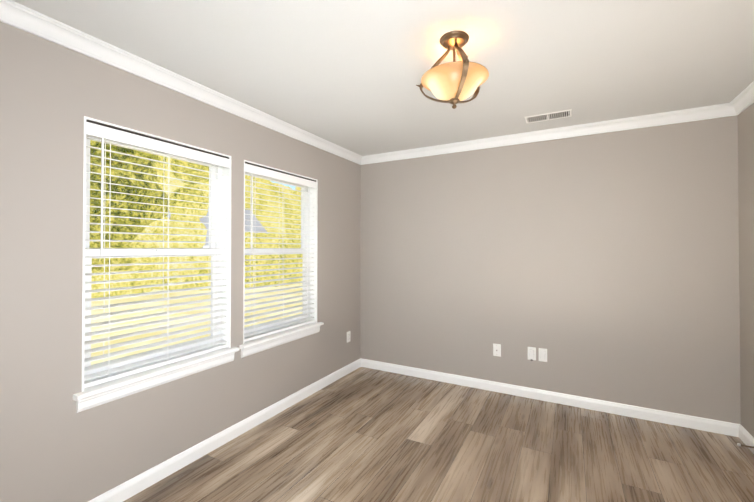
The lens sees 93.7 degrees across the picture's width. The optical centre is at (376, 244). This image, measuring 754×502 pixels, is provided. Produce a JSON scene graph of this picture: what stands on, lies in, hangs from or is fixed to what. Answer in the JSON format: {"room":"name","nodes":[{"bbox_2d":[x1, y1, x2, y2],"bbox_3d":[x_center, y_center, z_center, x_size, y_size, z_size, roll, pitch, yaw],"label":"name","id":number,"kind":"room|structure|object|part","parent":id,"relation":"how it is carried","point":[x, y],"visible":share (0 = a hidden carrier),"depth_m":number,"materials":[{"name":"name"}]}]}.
{"room":"empty room","nodes":[
{"label":"empty room","id":0,"kind":"room"},
{"bbox_2d":[0,21,360,501],"bbox_3d":[-1.140,0.178,2.473,0.150,2.390,3.700,0,-1,29],"label":"wall","id":1,"kind":"structure","parent":0,"point":[55,446],"depth_m":1.75,"materials":[{"name":"beige paint"}]},
{"bbox_2d":[73,347,239,412],"bbox_3d":[-1.259,0.774,2.127,0.136,0.096,0.940,0,-1,29],"label":"window sill","id":2,"kind":"structure","parent":1,"relation":"attached to","point":[100,394],"depth_m":2.00,"materials":[{"name":"white wood"}]},
{"bbox_2d":[82,116,230,391],"bbox_3d":[-1.310,0.058,2.162,0.150,1.385,0.870,0,-1,29],"label":"window unit","id":3,"kind":"structure","parent":1,"relation":"in","point":[105,371],"depth_m":2.09,"materials":[{"name":"white plastic"}]},
{"bbox_3d":[-1.347,0.046,2.183,0.027,1.277,0.786,0,-1,29],"label":"glass","id":4,"kind":"part","parent":3,"relation":"part of","materials":[{"name":"clear glass"}]},
{"bbox_2d":[0,0,363,164],"bbox_3d":[-1.048,-0.977,2.434,0.060,0.081,3.700,0,-1,29],"label":"crown molding","id":5,"kind":"structure","parent":1,"relation":"attached to","point":[24,18],"depth_m":1.96,"materials":[{"name":"white wood"}]},
{"bbox_2d":[88,359,359,501],"bbox_3d":[-1.068,1.328,2.422,0.015,0.090,3.700,0,-1,29],"label":"baseboard","id":6,"kind":"structure","parent":1,"relation":"attached to","point":[128,489],"depth_m":2.33,"materials":[{"name":"white wood"}]},
{"bbox_2d":[243,160,317,343],"bbox_3d":[-0.841,0.066,3.023,0.150,1.385,0.870,0,-1,29],"label":"window unit","id":7,"kind":"structure","parent":1,"relation":"in","point":[255,171],"depth_m":3.03,"materials":[{"name":"white plastic"}]},
{"bbox_3d":[-0.878,0.054,3.043,0.027,1.277,0.786,0,-1,29],"label":"glass","id":8,"kind":"part","parent":7,"relation":"part of","materials":[{"name":"clear glass"}]},
{"bbox_2d":[239,322,323,357],"bbox_3d":[-0.790,0.782,2.988,0.136,0.096,0.940,0,-1,29],"label":"window sill","id":9,"kind":"structure","parent":1,"relation":"attached to","point":[253,346],"depth_m":2.88,"materials":[{"name":"white wood"}]},
{"bbox_2d":[347,331,350,342],"bbox_3d":[-0.306,0.997,3.831,0.007,0.115,0.070,0,-1,29],"label":"electrical outlet","id":10,"kind":"object","parent":1,"relation":"attached to","point":[348,336],"visible":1,"depth_m":3.83,"materials":[{"name":"white plastic"}]},
{"bbox_2d":[12,0,753,155],"bbox_3d":[0.322,-1.074,1.688,3.480,0.100,4.000,0,-1,29],"label":"ceiling","id":11,"kind":"structure","parent":0,"point":[347,74],"depth_m":1.91,"materials":[{"name":"paint"}]},
{"bbox_2d":[416,31,488,108],"bbox_3d":[0.371,-0.850,1.773,0.366,0.348,0.350,0,-1,29],"label":"pendant lamp","id":12,"kind":"object","parent":11,"relation":"hanging from","point":[454,83],"visible":1,"depth_m":1.70,"materials":[{"name":"beige glass"}]},
{"bbox_3d":[0.384,-0.776,1.758,0.329,0.104,0.329,0,-1,29],"label":"lamp shade","id":13,"kind":"part","parent":12,"relation":"part of","materials":[{"name":"white glass"}]},
{"bbox_2d":[524,109,571,122],"bbox_3d":[1.350,-1.010,2.791,0.330,0.007,0.160,0,-1,29],"label":"ceiling vent","id":14,"kind":"object","parent":11,"relation":"in","point":[549,116],"visible":1,"depth_m":2.78,"materials":[{"name":"white metal"}]},
{"bbox_2d":[123,367,753,501],"bbox_3d":[0.322,1.416,1.664,3.480,0.100,4.000,0,-1,29],"label":"floor","id":15,"kind":"structure","parent":0,"point":[361,434],"depth_m":2.30,"materials":[{"name":"wood"}]},
{"bbox_2d":[360,115,740,423],"bbox_3d":[1.243,0.187,3.367,3.480,2.390,0.150,0,-1,29],"label":"wall","id":16,"kind":"structure","parent":0,"point":[603,266],"depth_m":3.04,"materials":[{"name":"beige paint"}]},
{"bbox_2d":[493,343,500,356],"bbox_3d":[1.129,0.992,3.327,0.070,0.115,0.015,0,-1,29],"label":"outlet","id":17,"kind":"object","parent":16,"relation":"attached to","point":[496,349],"visible":1,"depth_m":3.33,"materials":[{"name":"white plastic"}]},
{"bbox_2d":[528,347,535,360],"bbox_3d":[1.394,0.983,3.185,0.070,0.120,0.012,0,-1,29],"label":"electrical outlets","id":18,"kind":"object","parent":16,"relation":"attached to","point":[531,353],"visible":1,"depth_m":3.18,"materials":[{"name":"white plastic"}]},
{"bbox_2d":[539,348,546,361],"bbox_3d":[1.475,0.980,3.143,0.070,0.115,0.008,0,-1,29],"label":"electrical outlets","id":19,"kind":"object","parent":16,"relation":"attached to","point":[542,354],"visible":1,"depth_m":3.14,"materials":[{"name":"white plastic"}]},
{"bbox_2d":[364,103,727,163],"bbox_3d":[1.193,-0.968,3.286,3.000,0.081,0.060,0,-1,29],"label":"crown molding","id":20,"kind":"structure","parent":16,"relation":"attached to","point":[720,110],"depth_m":3.05,"materials":[{"name":"white wood"}]},
{"bbox_2d":[360,358,735,436],"bbox_3d":[1.203,1.336,3.283,3.120,0.090,0.015,0,-1,29],"label":"baseboard","id":21,"kind":"structure","parent":16,"relation":"attached to","point":[699,423],"depth_m":3.03,"materials":[{"name":"white wood"}]},
{"bbox_2d":[738,103,753,436],"bbox_3d":[1.784,0.163,0.880,0.150,2.390,3.700,0,-1,29],"label":"wall","id":22,"kind":"structure","parent":0,"point":[746,191],"depth_m":2.43,"materials":[{"name":"beige paint"}]},
{"bbox_2d":[728,81,753,116],"bbox_3d":[1.692,-0.991,0.941,0.060,0.081,3.700,0,-1,29],"label":"crown molding","id":23,"kind":"structure","parent":22,"relation":"attached to","point":[745,98],"depth_m":2.41,"materials":[{"name":"white wood"}]},
{"bbox_2d":[736,424,753,453],"bbox_3d":[1.712,1.313,0.908,0.015,0.090,3.700,0,-1,29],"label":"baseboard","id":24,"kind":"structure","parent":22,"relation":"attached to","point":[741,432],"depth_m":2.44,"materials":[{"name":"white wood"}]},
{"label":"outside","id":25,"kind":"structure","parent":0,"visible":0},
{"bbox_2d":[164,157,298,255],"bbox_3d":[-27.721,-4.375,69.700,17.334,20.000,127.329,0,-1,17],"label":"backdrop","id":26,"kind":"structure","parent":25,"point":[247,200],"depth_m":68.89,"materials":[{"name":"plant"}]},
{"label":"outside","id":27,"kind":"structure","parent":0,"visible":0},
{"bbox_2d":[91,257,301,364],"bbox_3d":[-53.935,2.552,51.876,139.840,0.200,200.000,0,-1,29],"label":"lawn","id":28,"kind":"structure","parent":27,"point":[126,315],"depth_m":10.41,"materials":[{"name":"plant"}]},
{"bbox_2d":[90,140,167,272],"bbox_3d":[-9.655,-3.653,11.250,5.315,11.422,5.624,0,-1,29],"label":"tree","id":29,"kind":"object","parent":28,"relation":"on","point":[120,204],"depth_m":10.69,"materials":[{"name":"green plant"}]},
{"bbox_2d":[127,225,148,270],"bbox_3d":[-14.926,-4.682,14.181,7.907,15.807,9.795,0,-1,29],"label":"tree","id":30,"kind":"object","parent":28,"relation":"on","point":[138,244],"depth_m":15.38,"materials":[{"name":"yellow plant"}]},
{"bbox_2d":[91,155,203,297],"bbox_3d":[-11.085,-3.690,16.305,4.477,12.805,6.409,0,-1,29],"label":"tree","id":31,"kind":"object","parent":28,"relation":"on","point":[145,267],"depth_m":15.74,"materials":[{"name":"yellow plant"}]},
{"bbox_2d":[138,157,201,288],"bbox_3d":[-13.750,-3.173,17.308,8.934,12.640,9.658,0,-1,29],"label":"tree","id":32,"kind":"object","parent":28,"relation":"on","point":[160,237],"depth_m":17.49,"materials":[{"name":"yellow plant"}]},
{"bbox_2d":[168,159,208,246],"bbox_3d":[-10.639,-3.894,18.997,2.855,13.096,4.326,0,-1,29],"label":"tree","id":33,"kind":"object","parent":28,"relation":"on","point":[186,198],"depth_m":19.11,"materials":[{"name":"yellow plant"}]},
{"bbox_2d":[193,256,210,289],"bbox_3d":[-7.884,0.911,17.933,2.556,3.255,3.514,0,-1,29],"label":"tree","id":34,"kind":"object","parent":28,"relation":"on","point":[199,271],"depth_m":16.25,"materials":[{"name":"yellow plant"}]},
{"bbox_2d":[167,207,267,247],"bbox_3d":[-16.335,-0.674,31.085,8.800,5.850,11.800,0,-1,36],"label":"house","id":35,"kind":"structure","parent":28,"relation":"on","point":[205,219],"depth_m":33.20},
{"bbox_2d":[245,232,265,287],"bbox_3d":[-6.828,0.920,18.663,2.874,3.260,3.087,0,-1,29],"label":"tree","id":36,"kind":"object","parent":28,"relation":"on","point":[255,240],"depth_m":17.71,"materials":[{"name":"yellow plant"}]},
{"bbox_2d":[257,231,269,239],"bbox_3d":[-6.700,0.834,20.223,2.534,3.242,3.600,0,-1,29],"label":"tree","id":37,"kind":"object","parent":28,"relation":"on","point":[263,234],"depth_m":20.16,"materials":[{"name":"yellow plant"}]},
{"bbox_2d":[263,232,301,286],"bbox_3d":[-5.308,0.893,19.192,2.578,3.195,2.798,0,-1,29],"label":"tree","id":38,"kind":"object","parent":28,"relation":"on","point":[275,235],"depth_m":18.25,"materials":[{"name":"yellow plant"}]},
{"bbox_2d":[284,187,301,260],"bbox_3d":[-4.286,-4.613,34.356,9.093,16.280,11.775,0,-1,29],"label":"tree","id":39,"kind":"object","parent":28,"relation":"on","point":[291,220],"depth_m":32.59,"materials":[{"name":"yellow plant"}]}
]}

